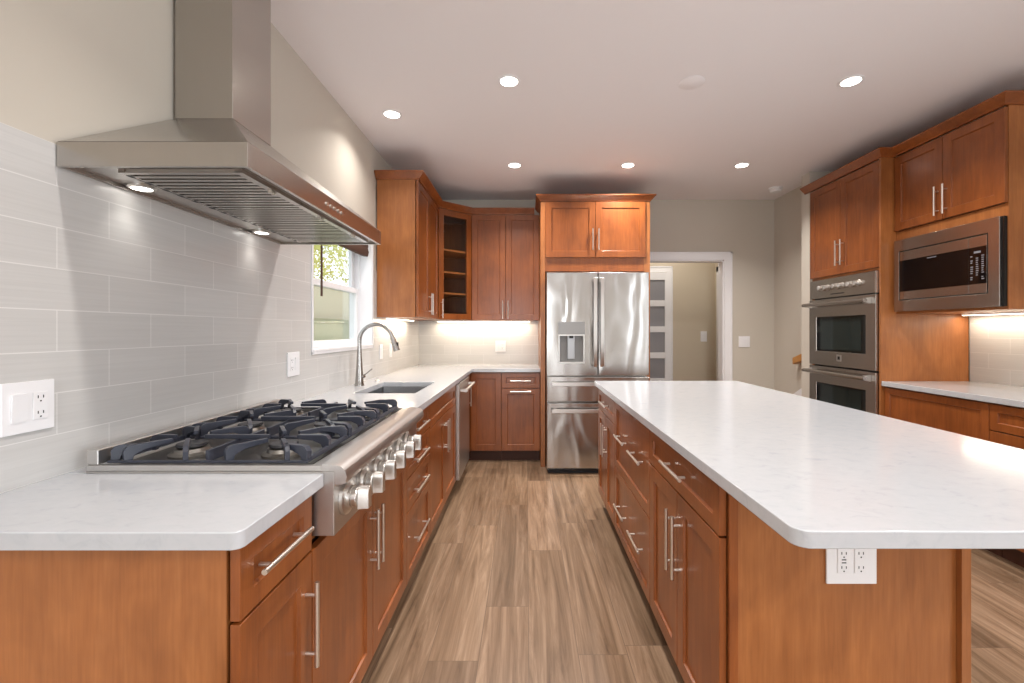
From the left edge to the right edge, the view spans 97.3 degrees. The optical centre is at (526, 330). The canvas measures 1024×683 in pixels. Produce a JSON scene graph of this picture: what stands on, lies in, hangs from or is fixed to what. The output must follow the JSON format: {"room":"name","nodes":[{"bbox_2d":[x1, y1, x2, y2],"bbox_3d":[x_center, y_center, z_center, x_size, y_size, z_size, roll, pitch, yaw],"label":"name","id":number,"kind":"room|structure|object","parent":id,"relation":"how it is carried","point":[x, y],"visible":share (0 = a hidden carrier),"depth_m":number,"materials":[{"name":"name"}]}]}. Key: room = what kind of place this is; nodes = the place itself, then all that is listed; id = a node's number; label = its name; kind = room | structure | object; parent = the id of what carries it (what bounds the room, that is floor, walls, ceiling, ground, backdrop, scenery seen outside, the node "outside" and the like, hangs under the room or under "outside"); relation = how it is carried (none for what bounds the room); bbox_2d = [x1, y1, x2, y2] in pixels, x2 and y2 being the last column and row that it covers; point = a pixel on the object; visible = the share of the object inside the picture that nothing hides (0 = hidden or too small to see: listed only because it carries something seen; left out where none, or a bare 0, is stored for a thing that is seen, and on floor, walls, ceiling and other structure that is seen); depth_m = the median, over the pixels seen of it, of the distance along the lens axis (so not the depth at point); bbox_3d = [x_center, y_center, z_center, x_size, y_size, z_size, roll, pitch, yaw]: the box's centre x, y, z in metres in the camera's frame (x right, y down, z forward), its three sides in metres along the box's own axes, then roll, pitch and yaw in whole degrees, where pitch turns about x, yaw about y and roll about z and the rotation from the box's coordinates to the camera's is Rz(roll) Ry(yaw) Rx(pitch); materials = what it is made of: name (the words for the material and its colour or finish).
{"room":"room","nodes":[
{"label":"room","id":0,"kind":"room"},
{"bbox_2d":[0,0,392,338],"bbox_3d":[-1.295,-0.087,1.300,0.170,2.745,10.000,0,0,0],"label":"wall","id":1,"kind":"structure","parent":0,"point":[69,69],"depth_m":1.36,"materials":[{"name":"beige paint"}]},
{"bbox_2d":[0,122,418,493],"bbox_3d":[-1.205,-0.045,2.765,0.010,0.860,4.530,0,0,0],"label":"tile backsplash","id":2,"kind":"structure","parent":1,"relation":"attached to","point":[144,315],"depth_m":1.36,"materials":[{"name":"white tile"}]},
{"bbox_2d":[0,379,53,437],"bbox_3d":[-1.193,0.183,1.080,0.012,0.122,0.116,0,0,0],"label":"outlet plate","id":3,"kind":"object","parent":2,"relation":"attached to","point":[28,406],"visible":1,"depth_m":1.07,"materials":[{"name":"white plastic"}]},
{"bbox_2d":[33,391,47,419],"bbox_3d":[-1.192,0.183,1.103,0.002,0.066,0.033,0,0,0],"label":"receptacle","id":4,"kind":"object","parent":3,"relation":"attached to","point":[40,398],"depth_m":1.10,"materials":[{"name":"white plastic"}]},
{"bbox_2d":[287,352,299,376],"bbox_3d":[-1.193,0.172,2.310,0.012,0.122,0.116,0,0,0],"label":"outlet plate","id":5,"kind":"object","parent":2,"relation":"attached to","point":[293,358],"visible":1,"depth_m":2.30,"materials":[{"name":"white plastic"}]},
{"bbox_2d":[290,358,293,370],"bbox_3d":[-1.192,0.172,2.287,0.002,0.066,0.033,0,0,0],"label":"receptacle","id":6,"kind":"object","parent":5,"relation":"attached to","point":[291,359],"depth_m":2.28,"materials":[{"name":"white plastic"}]},
{"bbox_2d":[379,344,382,358],"bbox_3d":[-1.193,0.175,3.700,0.012,0.122,0.070,0,0,0],"label":"switch plate","id":7,"kind":"object","parent":2,"relation":"attached to","point":[380,345],"visible":1,"depth_m":3.69,"materials":[{"name":"white plastic"}]},
{"bbox_2d":[389,343,391,357],"bbox_3d":[-1.193,0.175,3.960,0.012,0.122,0.070,0,0,0],"label":"switch plate","id":8,"kind":"object","parent":2,"relation":"attached to","point":[390,344],"visible":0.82,"depth_m":3.94,"materials":[{"name":"white plastic"}]},
{"bbox_2d":[57,0,380,244],"bbox_3d":[-0.952,-0.934,1.671,0.491,1.049,1.050,0,0,0],"label":"range hood","id":9,"kind":"object","parent":1,"relation":"attached to","point":[216,161],"visible":1,"depth_m":1.53,"materials":[{"name":"silver metal"}]},
{"bbox_2d":[126,182,156,191],"bbox_3d":[-1.150,-0.426,1.345,0.072,0.009,0.072,0,0,0],"label":"lamp","id":10,"kind":"object","parent":9,"relation":"attached to","point":[130,186],"depth_m":1.34,"materials":[{"name":"white"}]},
{"bbox_2d":[252,229,270,234],"bbox_3d":[-1.150,-0.426,1.955,0.072,0.009,0.072,0,0,0],"label":"lamp","id":11,"kind":"object","parent":9,"relation":"attached to","point":[254,231],"depth_m":1.94,"materials":[{"name":"white"}]},
{"bbox_2d":[311,245,373,354],"bbox_3d":[-1.280,-0.320,3.009,0.180,0.911,1.004,0,0,0],"label":"window","id":12,"kind":"structure","parent":1,"relation":"in","point":[360,287],"depth_m":3.47,"materials":[{"name":"white wood"}]},
{"bbox_2d":[320,245,368,295],"bbox_3d":[-1.240,-0.485,3.018,0.056,0.561,0.895,0,0,0],"label":"roman shade","id":13,"kind":"object","parent":12,"relation":"attached to","point":[362,250],"visible":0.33,"depth_m":3.13,"materials":[{"name":"brown"}]},
{"bbox_2d":[377,180,437,320],"bbox_3d":[-1.014,-0.650,4.053,0.367,1.113,0.894,0,0,0],"label":"upper cabinet","id":14,"kind":"object","parent":1,"relation":"attached to","point":[407,216],"depth_m":3.61,"materials":[{"name":"brown wood"}]},
{"bbox_2d":[374,170,533,214],"bbox_3d":[-0.662,-1.238,4.212,0.602,0.060,1.704,0,0,40],"label":"crown molding","id":15,"kind":"structure","parent":14,"relation":"on","point":[420,175],"depth_m":4.24,"materials":[{"name":"brown wood"}]},
{"bbox_2d":[443,200,773,389],"bbox_3d":[0.845,-0.087,5.090,4.110,2.745,0.120,0,0,0],"label":"wall","id":16,"kind":"structure","parent":0,"point":[743,228],"depth_m":5.03,"materials":[{"name":"beige paint"}]},
{"bbox_2d":[415,208,472,320],"bbox_3d":[-0.885,-0.657,4.716,0.624,1.100,0.602,0,0,0],"label":"upper cabinet","id":17,"kind":"object","parent":16,"relation":"attached to","point":[454,228],"visible":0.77,"depth_m":4.80,"materials":[{"name":"brown wood"}]},
{"bbox_2d":[444,249,465,258],"bbox_3d":[-0.882,-0.809,4.721,0.590,0.018,0.559,0,0,0],"label":"shelf","id":18,"kind":"object","parent":17,"relation":"attached to","point":[448,254],"depth_m":4.74,"materials":[{"name":"brown wood"}]},
{"bbox_2d":[444,271,465,278],"bbox_3d":[-0.882,-0.586,4.721,0.590,0.018,0.559,0,0,0],"label":"shelf","id":19,"kind":"object","parent":17,"relation":"attached to","point":[447,274],"depth_m":4.72,"materials":[{"name":"brown wood"}]},
{"bbox_2d":[444,292,465,297],"bbox_3d":[-0.882,-0.374,4.721,0.590,0.018,0.559,0,0,0],"label":"shelf","id":20,"kind":"object","parent":17,"relation":"attached to","point":[446,294],"depth_m":4.69,"materials":[{"name":"brown wood"}]},
{"bbox_2d":[419,321,537,363],"bbox_3d":[-0.533,0.130,5.025,1.333,0.510,0.010,0,0,0],"label":"tile backsplash","id":21,"kind":"structure","parent":16,"relation":"attached to","point":[439,342],"depth_m":5.02,"materials":[{"name":"white tile"}]},
{"bbox_2d":[495,341,505,351],"bbox_3d":[-0.290,0.175,5.013,0.116,0.122,0.012,0,0,0],"label":"outlet plate","id":22,"kind":"object","parent":21,"relation":"attached to","point":[500,346],"visible":1,"depth_m":5.01,"materials":[{"name":"white plastic"}]},
{"bbox_2d":[472,215,538,320],"bbox_3d":[-0.219,-0.657,4.837,0.701,1.100,0.361,0,0,0],"label":"upper cabinet","id":23,"kind":"object","parent":16,"relation":"attached to","point":[505,248],"visible":0.99,"depth_m":4.70,"materials":[{"name":"brown wood"}]},
{"bbox_2d":[437,321,529,321],"bbox_3d":[-0.470,-0.100,4.940,1.020,0.012,0.020,0,0,0],"label":"led strip","id":24,"kind":"object","parent":23,"relation":"attached to","point":[437,321],"visible":0.82,"depth_m":4.93,"materials":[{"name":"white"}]},
{"bbox_2d":[650,252,731,380],"bbox_3d":[1.754,0.204,5.081,1.083,2.162,0.138,0,0,0],"label":"trim","id":25,"kind":"structure","parent":16,"relation":"attached to","point":[724,259],"depth_m":5.02,"materials":[{"name":"white wood"}]},
{"bbox_2d":[739,336,749,346],"bbox_3d":[2.432,0.125,5.023,0.125,0.122,0.012,0,0,0],"label":"switch plate","id":26,"kind":"object","parent":16,"relation":"attached to","point":[744,341],"visible":1,"depth_m":5.02,"materials":[{"name":"white plastic"}]},
{"bbox_2d":[271,0,1023,199],"bbox_3d":[1.000,-1.508,1.250,5.000,0.104,10.100,0,0,0],"label":"ceiling","id":27,"kind":"structure","parent":0,"point":[598,91],"depth_m":2.65,"materials":[{"name":"white paint"}]},
{"bbox_2d":[382,109,401,118],"bbox_3d":[-0.907,-1.457,3.035,0.132,0.006,0.132,0,0,0],"label":"recessed light","id":28,"kind":"object","parent":27,"relation":"in","point":[389,113],"visible":1,"depth_m":3.03,"materials":[{"name":"white"}]},
{"bbox_2d":[498,75,519,87],"bbox_3d":[-0.102,-1.457,2.633,0.132,0.006,0.132,0,0,0],"label":"recessed light","id":29,"kind":"object","parent":27,"relation":"in","point":[509,81],"visible":1,"depth_m":2.63,"materials":[{"name":"white"}]},
{"bbox_2d":[507,162,521,167],"bbox_3d":[-0.106,-1.457,3.970,0.132,0.006,0.132,0,0,0],"label":"recessed light","id":30,"kind":"object","parent":27,"relation":"in","point":[512,164],"visible":1,"depth_m":3.97,"materials":[{"name":"white"}]},
{"bbox_2d":[620,162,635,167],"bbox_3d":[0.895,-1.457,3.970,0.132,0.006,0.132,0,0,0],"label":"recessed light","id":31,"kind":"object","parent":27,"relation":"in","point":[628,164],"visible":1,"depth_m":3.97,"materials":[{"name":"white"}]},
{"bbox_2d":[734,162,749,167],"bbox_3d":[1.900,-1.457,3.970,0.132,0.006,0.132,0,0,0],"label":"recessed light","id":32,"kind":"object","parent":27,"relation":"in","point":[743,164],"visible":1,"depth_m":3.97,"materials":[{"name":"white"}]},
{"bbox_2d":[768,186,782,193],"bbox_3d":[2.553,-1.435,4.610,0.132,0.048,0.132,0,0,0],"label":"smoke detector","id":33,"kind":"object","parent":27,"relation":"attached to","point":[776,189],"visible":1,"depth_m":4.57,"materials":[{"name":"white plastic"}]},
{"bbox_2d":[837,75,864,87],"bbox_3d":[1.898,-1.457,2.633,0.132,0.006,0.132,0,0,0],"label":"recessed light","id":34,"kind":"object","parent":27,"relation":"in","point":[852,80],"visible":1,"depth_m":2.63,"materials":[{"name":"white"}]},
{"bbox_2d":[650,263,714,380],"bbox_3d":[1.680,-0.087,6.120,1.960,2.745,0.120,0,0,0],"label":"wall","id":35,"kind":"structure","parent":0,"point":[693,283],"depth_m":6.06,"materials":[{"name":"beige paint"}]},
{"bbox_2d":[650,272,666,380],"bbox_3d":[1.508,0.249,6.037,0.745,2.052,0.035,0,0,0],"label":"door","id":36,"kind":"structure","parent":35,"relation":"in","point":[658,280],"depth_m":6.03,"materials":[{"name":"white wood"}]},
{"bbox_2d":[650,266,672,380],"bbox_3d":[1.508,0.210,6.051,0.915,2.150,0.018,0,0,0],"label":"trim","id":37,"kind":"structure","parent":35,"relation":"attached to","point":[669,269],"depth_m":6.05,"materials":[{"name":"white wood"}]},
{"bbox_2d":[701,331,706,341],"bbox_3d":[2.385,0.080,6.053,0.085,0.140,0.012,0,0,0],"label":"switch plate","id":38,"kind":"object","parent":35,"relation":"attached to","point":[703,333],"visible":1,"depth_m":6.05,"materials":[{"name":"white plastic"}]},
{"bbox_2d":[361,459,1023,682],"bbox_3d":[1.000,1.335,1.250,5.000,0.100,10.100,0,0,0],"label":"floor","id":39,"kind":"structure","parent":0,"point":[524,573],"depth_m":2.15,"materials":[{"name":"brown wood"}]},
{"bbox_2d":[0,496,319,682],"bbox_3d":[-0.852,0.846,1.009,0.672,0.878,0.291,0,0,0],"label":"base cabinet","id":40,"kind":"object","parent":39,"relation":"on","point":[242,615],"visible":0.87,"depth_m":0.86,"materials":[{"name":"brown wood"}]},
{"bbox_2d":[0,474,322,550],"bbox_3d":[-0.862,0.388,0.997,0.672,0.034,0.342,0,0,0],"label":"countertop","id":41,"kind":"structure","parent":40,"relation":"on","point":[64,512],"depth_m":0.93,"materials":[{"name":"white stone"}]},
{"bbox_2d":[309,459,406,682],"bbox_3d":[-0.852,0.914,1.612,0.672,0.742,0.911,0,0,0],"label":"base cabinet","id":42,"kind":"object","parent":39,"relation":"on","point":[361,569],"visible":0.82,"depth_m":1.51,"materials":[{"name":"brown wood"}]},
{"bbox_2d":[407,405,429,583],"bbox_3d":[-0.852,0.846,2.317,0.672,0.878,0.494,0,0,0],"label":"base cabinet","id":43,"kind":"object","parent":39,"relation":"on","point":[418,467],"visible":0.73,"depth_m":2.31,"materials":[{"name":"brown wood"}]},
{"bbox_2d":[429,385,455,534],"bbox_3d":[-0.852,0.846,3.033,0.672,0.878,0.934,0,0,0],"label":"base cabinet","id":44,"kind":"object","parent":39,"relation":"on","point":[442,427],"visible":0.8,"depth_m":2.96,"materials":[{"name":"brown wood"}]},
{"bbox_2d":[456,376,474,480],"bbox_3d":[-0.796,0.849,3.805,0.667,0.872,0.596,0,0,0],"label":"dishwasher","id":45,"kind":"object","parent":39,"relation":"on","point":[462,388],"visible":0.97,"depth_m":3.67,"materials":[{"name":"silver metal"}]},
{"bbox_2d":[468,372,501,459],"bbox_3d":[-0.717,0.846,4.559,0.942,0.878,0.905,0,0,0],"label":"base cabinet","id":46,"kind":"object","parent":39,"relation":"on","point":[485,396],"visible":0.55,"depth_m":4.40,"materials":[{"name":"brown wood"}]},
{"bbox_2d":[66,364,539,473],"bbox_3d":[-0.533,0.388,3.094,1.330,0.034,3.848,0,0,0],"label":"countertop","id":47,"kind":"structure","parent":46,"relation":"on","point":[437,379],"depth_m":3.24,"materials":[{"name":"white stone"}]},
{"bbox_2d":[86,399,423,535],"bbox_3d":[-0.788,0.420,1.609,0.714,0.229,0.878,0,0,0],"label":"gas rangetop","id":48,"kind":"object","parent":47,"relation":"on","point":[357,449],"visible":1,"depth_m":1.32,"materials":[{"name":"silver metal"}]},
{"bbox_2d":[354,323,399,385],"bbox_3d":[-1.005,0.159,3.030,0.304,0.424,0.064,0,0,0],"label":"faucet","id":49,"kind":"object","parent":47,"relation":"on","point":[359,381],"visible":1,"depth_m":3.02,"materials":[{"name":"silver metal"}]},
{"bbox_2d":[368,387,424,392],"bbox_3d":[-0.845,0.506,2.950,0.394,0.198,0.604,0,0,0],"label":"sink","id":50,"kind":"object","parent":47,"relation":"in","point":[382,389],"visible":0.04,"depth_m":3.25,"materials":[{"name":"silver metal"}]},
{"bbox_2d":[502,372,539,459],"bbox_3d":[-0.057,0.846,4.684,0.375,0.878,0.656,0,0,0],"label":"base cabinet","id":51,"kind":"object","parent":39,"relation":"on","point":[520,390],"visible":0.98,"depth_m":4.40,"materials":[{"name":"brown wood"}]},
{"bbox_2d":[538,201,649,466],"bbox_3d":[0.648,0.035,4.604,1.029,2.500,0.845,0,0,0],"label":"tall cabinet","id":52,"kind":"object","parent":39,"relation":"on","point":[575,236],"visible":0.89,"depth_m":4.22,"materials":[{"name":"brown wood"}]},
{"bbox_2d":[535,194,655,212],"bbox_3d":[0.648,-1.243,4.607,1.121,0.056,0.842,0,0,0],"label":"crown molding","id":53,"kind":"structure","parent":52,"relation":"on","point":[539,197],"depth_m":4.20,"materials":[{"name":"brown wood"}]},
{"bbox_2d":[545,272,648,472],"bbox_3d":[0.637,0.383,4.429,0.912,1.805,0.962,0,0,0],"label":"refrigerator","id":54,"kind":"object","parent":39,"relation":"on","point":[597,324],"visible":0.88,"depth_m":4.01,"materials":[{"name":"silver metal"}]},
{"bbox_2d":[598,389,614,526],"bbox_3d":[0.831,0.846,2.982,0.679,0.878,0.609,0,0,0],"label":"base cabinet","id":55,"kind":"object","parent":39,"relation":"on","point":[606,410],"visible":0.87,"depth_m":2.95,"materials":[{"name":"brown wood"}]},
{"bbox_2d":[613,402,650,604],"bbox_3d":[0.831,0.846,2.296,0.679,0.878,0.758,0,0,0],"label":"base cabinet","id":56,"kind":"object","parent":39,"relation":"on","point":[632,438],"visible":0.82,"depth_m":2.21,"materials":[{"name":"brown wood"}]},
{"bbox_2d":[594,381,1023,548],"bbox_3d":[1.026,0.388,2.076,1.053,0.034,2.488,0,0,0],"label":"countertop","id":57,"kind":"structure","parent":56,"relation":"on","point":[819,474],"depth_m":1.24,"materials":[{"name":"white stone"}]},
{"bbox_2d":[650,431,970,682],"bbox_3d":[0.840,0.846,1.559,0.698,0.878,0.713,0,0,0],"label":"base cabinet","id":58,"kind":"object","parent":39,"relation":"on","point":[689,510],"depth_m":1.22,"materials":[{"name":"brown wood"}]},
{"bbox_2d":[826,549,876,583],"bbox_3d":[0.876,0.620,1.213,0.135,0.126,0.009,0,0,0],"label":"outlet plate","id":59,"kind":"object","parent":58,"relation":"attached to","point":[843,566],"visible":0.82,"depth_m":1.21,"materials":[{"name":"white plastic"}]},
{"bbox_2d":[837,549,849,572],"bbox_3d":[0.853,0.620,1.210,0.033,0.066,0.002,0,0,0],"label":"receptacle","id":60,"kind":"object","parent":59,"relation":"attached to","point":[843,555],"depth_m":1.21,"materials":[{"name":"white plastic"}]},
{"bbox_2d":[855,549,866,572],"bbox_3d":[0.899,0.620,1.210,0.033,0.066,0.002,0,0,0],"label":"receptacle","id":61,"kind":"object","parent":59,"relation":"attached to","point":[860,554],"depth_m":1.21,"materials":[{"name":"white plastic"}]},
{"bbox_2d":[810,158,968,415],"bbox_3d":[2.905,0.009,3.714,0.677,2.553,0.826,0,0,0],"label":"tall cabinet","id":62,"kind":"object","parent":39,"relation":"on","point":[852,232],"visible":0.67,"depth_m":3.30,"materials":[{"name":"brown wood"}]},
{"bbox_2d":[802,271,878,414],"bbox_3d":[2.844,0.230,3.715,0.671,1.346,0.781,0,0,0],"label":"double wall oven","id":63,"kind":"object","parent":62,"relation":"in","point":[844,310],"visible":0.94,"depth_m":3.63,"materials":[{"name":"silver metal"}]},
{"bbox_2d":[885,387,1001,556],"bbox_3d":[2.913,0.846,2.922,0.654,0.878,0.744,0,0,0],"label":"base cabinet","id":64,"kind":"object","parent":39,"relation":"on","point":[967,417],"visible":0.14,"depth_m":2.85,"materials":[{"name":"brown wood"}]},
{"bbox_2d":[989,403,1023,566],"bbox_3d":[2.913,0.846,2.169,0.654,0.878,0.759,0,0,0],"label":"base cabinet","id":65,"kind":"object","parent":39,"relation":"on","point":[1007,422],"visible":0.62,"depth_m":2.46,"materials":[{"name":"brown wood"}]},
{"bbox_3d":[2.913,0.846,1.408,0.654,0.878,0.759,0,0,0],"label":"base cabinet","id":66,"kind":"object","parent":39,"relation":"on","visible":0},
{"bbox_2d":[882,381,1023,407],"bbox_3d":[2.921,0.388,2.148,0.643,0.034,2.297,0,0,0],"label":"countertop","id":67,"kind":"structure","parent":66,"relation":"on","point":[978,391],"depth_m":2.83,"materials":[{"name":"white stone"}]},
{"bbox_2d":[715,263,717,380],"bbox_3d":[2.600,-0.087,5.605,0.120,2.745,0.910,0,0,0],"label":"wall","id":68,"kind":"structure","parent":0,"point":[716,264],"depth_m":6.05,"materials":[{"name":"beige paint"}]},
{"bbox_2d":[716,267,717,380],"bbox_3d":[2.531,0.220,5.570,0.018,2.130,0.820,0,0,0],"label":"trim","id":69,"kind":"structure","parent":68,"relation":"attached to","point":[716,267],"depth_m":5.96,"materials":[{"name":"white wood"}]},
{"bbox_2d":[774,186,801,393],"bbox_3d":[2.835,-0.087,4.646,0.130,2.745,0.768,0,0,0],"label":"wall","id":70,"kind":"structure","parent":0,"point":[788,207],"depth_m":4.76,"materials":[{"name":"beige paint"}]},
{"bbox_2d":[792,354,801,363],"bbox_3d":[2.730,0.260,4.412,0.080,0.164,0.295,0,0,0],"label":"stair handrail","id":71,"kind":"object","parent":70,"relation":"attached to","point":[797,359],"visible":0.52,"depth_m":4.47,"materials":[{"name":"brown wood"}]},
{"bbox_2d":[794,388,801,395],"bbox_3d":[2.761,0.765,4.645,0.018,0.640,0.750,0,0,0],"label":"trim","id":72,"kind":"structure","parent":70,"relation":"attached to","point":[799,392],"depth_m":4.54,"materials":[{"name":"white wood"}]},
{"bbox_2d":[802,172,852,397],"bbox_3d":[2.930,-0.087,4.201,0.650,2.745,0.122,0,0,0],"label":"wall","id":73,"kind":"structure","parent":0,"point":[808,178],"depth_m":4.19,"materials":[{"name":"beige paint"}]},
{"bbox_2d":[969,316,969,380],"bbox_3d":[3.328,-0.087,0.220,0.145,2.745,7.840,0,0,0],"label":"wall","id":74,"kind":"structure","parent":0,"point":[969,316],"depth_m":3.31,"materials":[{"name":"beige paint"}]},
{"bbox_2d":[894,105,1023,315],"bbox_3d":[2.950,-0.687,2.914,0.587,1.162,0.768,0,0,0],"label":"upper cabinet","id":75,"kind":"object","parent":74,"relation":"attached to","point":[973,172],"depth_m":2.74,"materials":[{"name":"brown wood"}]},
{"bbox_2d":[800,90,1023,194],"bbox_3d":[2.849,-1.296,3.334,0.613,0.056,1.790,0,0,-7],"label":"crown molding","id":76,"kind":"structure","parent":75,"relation":"on","point":[1007,97],"depth_m":2.99,"materials":[{"name":"brown wood"}]},
{"bbox_2d":[894,216,1006,311],"bbox_3d":[2.909,-0.393,2.907,0.463,0.513,0.743,0,0,0],"label":"microwave","id":77,"kind":"object","parent":75,"relation":"in","point":[964,266],"visible":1,"depth_m":2.82,"materials":[{"name":"silver metal"}]},
{"bbox_2d":[970,250,983,279],"bbox_3d":[2.678,-0.387,2.674,0.001,0.170,0.082,0,0,0],"label":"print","id":78,"kind":"object","parent":77,"relation":"attached to","point":[976,256],"depth_m":2.67,"materials":[{"name":"grey paint"}]},
{"bbox_2d":[970,314,1023,386],"bbox_3d":[3.250,0.120,2.047,0.010,0.530,2.495,0,0,0],"label":"tile backsplash","id":79,"kind":"structure","parent":74,"relation":"attached to","point":[996,341],"depth_m":3.10,"materials":[{"name":"white tile"}]},
{"label":"outside","id":80,"kind":"structure","parent":0,"visible":0},
{"bbox_3d":[-7.750,1.640,9.000,12.500,0.090,26.000,0,0,0],"label":"ground","id":81,"kind":"structure","parent":80,"visible":0},
{"bbox_2d":[314,245,347,285],"bbox_3d":[-8.054,-1.764,17.798,6.010,6.703,4.758,0,0,29],"label":"tree","id":82,"kind":"object","parent":81,"relation":"on","point":[316,247],"visible":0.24,"depth_m":17.30,"materials":[{"name":"green plant"}]},
{"bbox_2d":[314,286,348,319],"bbox_3d":[-6.050,0.125,12.000,0.380,2.920,20.000,0,0,0],"label":"wall","id":83,"kind":"structure","parent":81,"relation":"on","point":[333,304],"depth_m":13.62,"materials":[{"name":"beige paint"}]},
{"bbox_2d":[314,318,348,340],"bbox_3d":[-5.500,0.635,12.000,0.280,1.900,20.000,0,0,0],"label":"wall","id":84,"kind":"structure","parent":81,"relation":"on","point":[324,329],"depth_m":12.40,"materials":[{"name":"beige paint"}]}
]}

